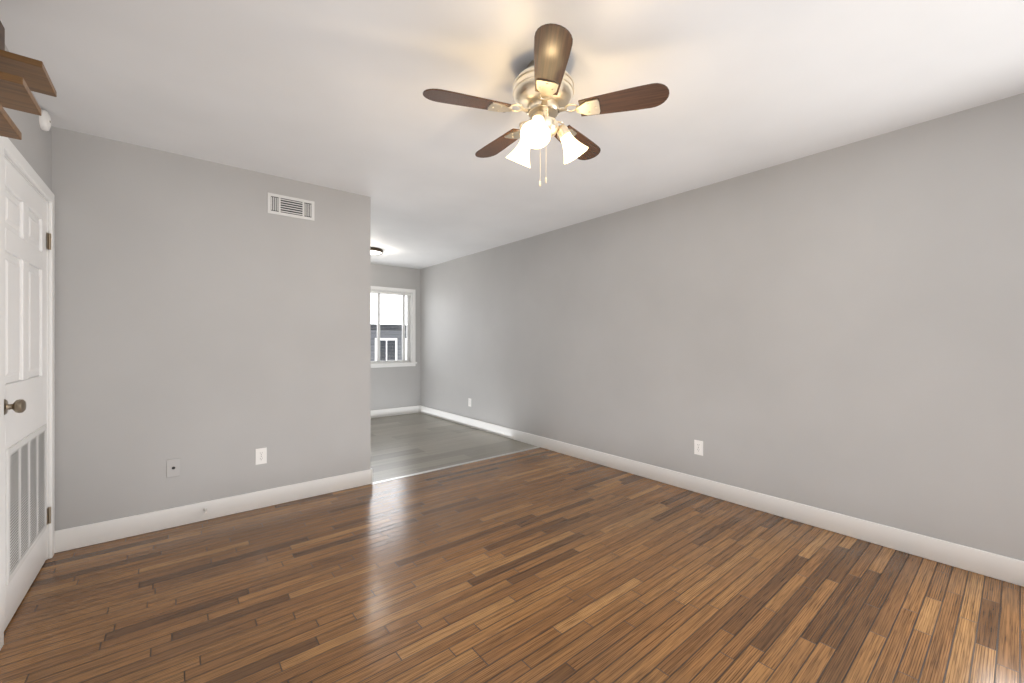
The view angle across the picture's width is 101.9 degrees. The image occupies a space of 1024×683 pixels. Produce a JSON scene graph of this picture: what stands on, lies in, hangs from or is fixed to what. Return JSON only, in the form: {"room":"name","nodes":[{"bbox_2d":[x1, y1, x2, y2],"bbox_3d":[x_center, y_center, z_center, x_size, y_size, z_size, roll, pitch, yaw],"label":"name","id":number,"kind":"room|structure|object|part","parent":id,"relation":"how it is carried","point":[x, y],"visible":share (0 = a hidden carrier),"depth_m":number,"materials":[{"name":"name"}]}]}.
{"room":"empty living room","nodes":[
{"label":"empty living room","id":0,"kind":"room"},
{"bbox_2d":[3,45,51,190],"bbox_3d":[-1.368,-0.010,0.704,0.150,2.440,4.420,0,0,-39],"label":"wall","id":1,"kind":"structure","parent":0,"point":[33,146],"depth_m":2.08,"materials":[{"name":"grey paint"}]},
{"bbox_2d":[4,157,50,630],"bbox_3d":[-2.303,0.217,1.986,0.097,1.969,0.844,0,0,-39],"label":"door","id":2,"kind":"structure","parent":1,"relation":"in","point":[27,240],"depth_m":1.94,"materials":[{"name":"white wood"}]},
{"bbox_2d":[6,424,46,584],"bbox_3d":[-2.325,0.735,1.998,0.008,0.565,0.679,0,0,-39],"label":"grille","id":3,"kind":"object","parent":2,"relation":"attached to","point":[26,491],"visible":1,"depth_m":1.94,"materials":[{"name":"white metal"}]},
{"bbox_2d":[0,136,54,649],"bbox_3d":[-2.359,0.188,1.934,0.164,2.045,0.970,0,0,-39],"label":"door frame","id":4,"kind":"structure","parent":1,"relation":"attached to","point":[13,156],"depth_m":2.17,"materials":[{"name":"white wood"}]},
{"bbox_2d":[39,109,50,130],"bbox_3d":[-2.466,-1.168,2.196,0.033,0.104,0.104,0,0,-39],"label":"smoke detector","id":5,"kind":"object","parent":1,"relation":"attached to","point":[45,121],"visible":0.96,"depth_m":2.17,"materials":[{"name":"plastic"}]},
{"bbox_2d":[52,126,370,552],"bbox_3d":[-1.951,-0.010,2.994,1.840,2.440,0.134,0,0,-39],"label":"wall","id":6,"kind":"structure","parent":0,"point":[213,326],"depth_m":2.79,"materials":[{"name":"grey paint"}]},
{"bbox_2d":[167,458,179,477],"bbox_3d":[-2.207,0.825,2.706,0.070,0.115,0.017,0,0,-39],"label":"outlet","id":7,"kind":"object","parent":6,"relation":"attached to","point":[173,467],"visible":1,"depth_m":2.71,"materials":[{"name":"grey plastic"}]},
{"bbox_2d":[256,447,266,464],"bbox_3d":[-1.826,0.835,3.022,0.070,0.115,0.007,0,0,-39],"label":"outlet","id":8,"kind":"object","parent":6,"relation":"attached to","point":[261,455],"visible":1,"depth_m":3.02,"materials":[{"name":"plastic"}]},
{"bbox_2d":[267,193,313,220],"bbox_3d":[-1.671,-1.020,3.148,0.320,0.150,0.009,0,0,-39],"label":"air vent","id":9,"kind":"object","parent":6,"relation":"in","point":[283,205],"visible":1,"depth_m":3.14,"materials":[{"name":"white metal"}]},
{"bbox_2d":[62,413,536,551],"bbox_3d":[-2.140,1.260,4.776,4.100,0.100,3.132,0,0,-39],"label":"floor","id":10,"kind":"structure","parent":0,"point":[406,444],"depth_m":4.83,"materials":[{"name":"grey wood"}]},
{"bbox_2d":[371,263,419,409],"bbox_3d":[-2.738,-0.010,6.213,2.910,2.440,0.150,0,0,-39],"label":"wall","id":11,"kind":"structure","parent":0,"point":[394,387],"depth_m":6.82,"materials":[{"name":"grey paint"}]},
{"bbox_2d":[371,286,416,367],"bbox_3d":[-2.123,-0.230,6.685,1.200,1.290,0.195,0,0,-39],"label":"window","id":12,"kind":"structure","parent":11,"relation":"in","point":[411,332],"depth_m":6.96,"materials":[{"name":"clear glass"}]},
{"bbox_2d":[371,291,410,362],"bbox_3d":[-2.114,-0.231,6.674,1.028,1.149,0.035,0,0,-39],"label":"window blinds","id":13,"kind":"object","parent":12,"relation":"attached to","point":[392,293],"visible":0.71,"depth_m":6.77,"materials":[{"name":"white plastic"}]},
{"bbox_2d":[371,405,419,417],"bbox_3d":[-2.633,1.147,6.192,2.746,0.125,0.014,0,0,-39],"label":"baseboard","id":14,"kind":"structure","parent":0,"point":[394,411],"depth_m":6.77,"materials":[{"name":"white wood"}]},
{"bbox_2d":[0,447,1023,682],"bbox_3d":[0.252,1.260,1.843,4.100,0.100,4.438,0,0,-39],"label":"floor","id":15,"kind":"structure","parent":0,"point":[540,565],"depth_m":1.96,"materials":[{"name":"brown wood"}]},
{"bbox_2d":[0,21,56,139],"bbox_3d":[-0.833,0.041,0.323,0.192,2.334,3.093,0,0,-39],"label":"stair","id":16,"kind":"structure","parent":15,"relation":"on","point":[22,77],"depth_m":1.36,"materials":[{"name":"brown wood"}]},
{"bbox_2d":[371,447,539,484],"bbox_3d":[-0.444,1.208,4.139,1.945,0.004,0.044,0,0,-39],"label":"trim","id":17,"kind":"structure","parent":15,"relation":"on","point":[451,466],"depth_m":4.00,"materials":[{"name":"silver metal"}]},
{"bbox_2d":[0,0,1023,268],"bbox_3d":[-0.738,-1.280,3.057,4.100,0.100,7.570,0,0,-39],"label":"ceiling","id":18,"kind":"structure","parent":0,"point":[324,92],"depth_m":1.99,"materials":[{"name":"white paint"}]},
{"bbox_2d":[371,247,382,254],"bbox_3d":[-1.883,-1.200,5.536,0.312,0.060,0.312,0,0,-39],"label":"light","id":19,"kind":"object","parent":18,"relation":"attached to","point":[376,251],"visible":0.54,"depth_m":5.48,"materials":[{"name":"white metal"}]},
{"bbox_2d":[423,23,668,186],"bbox_3d":[0.123,-0.962,1.903,1.018,0.534,0.990,0,0,-39],"label":"fan","id":20,"kind":"object","parent":18,"relation":"hanging from","point":[543,89],"visible":1,"depth_m":1.77,"materials":[{"name":"brown wood"}]},
{"bbox_3d":[-0.192,-1.021,1.761,0.368,0.006,0.132,0,11,-18],"label":"blade","id":21,"kind":"part","parent":20,"relation":"part of","materials":[{"name":"brown wood"}]},
{"label":"blade","id":22,"kind":"part","parent":20,"relation":"part of","materials":[{"name":"brown wood"}]},
{"bbox_3d":[0.141,-1.021,1.520,0.132,0.006,0.368,11,0,0],"label":"blade","id":23,"kind":"part","parent":20,"relation":"part of","materials":[{"name":"brown wood"}]},
{"label":"blade","id":24,"kind":"part","parent":20,"relation":"part of","materials":[{"name":"brown wood"}]},
{"label":"blade","id":25,"kind":"part","parent":20,"relation":"part of","materials":[{"name":"brown wood"}]},
{"bbox_2d":[420,93,1023,560],"bbox_3d":[0.793,-0.010,4.305,0.150,2.440,7.570,0,0,-39],"label":"wall","id":26,"kind":"structure","parent":0,"point":[840,329],"depth_m":2.79,"materials":[{"name":"grey paint"}]},
{"bbox_2d":[694,440,702,455],"bbox_3d":[1.494,0.850,3.321,0.007,0.115,0.070,0,0,-39],"label":"electrical outlet","id":27,"kind":"object","parent":26,"relation":"attached to","point":[698,447],"visible":1,"depth_m":3.32,"materials":[{"name":"plastic"}]},
{"bbox_2d":[420,405,1023,586],"bbox_3d":[0.729,1.147,4.253,0.014,0.125,7.270,0,0,-39],"label":"baseboard","id":28,"kind":"structure","parent":26,"relation":"attached to","point":[997,566],"depth_m":2.78,"materials":[{"name":"white wood"}]},
{"label":"outside","id":29,"kind":"structure","parent":0,"visible":0},
{"bbox_2d":[371,324,406,360],"bbox_3d":[-2.945,1.880,11.522,16.000,4.660,0.620,0,0,-39],"label":"neighbour","id":30,"kind":"structure","parent":29,"point":[385,336],"depth_m":10.96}
]}

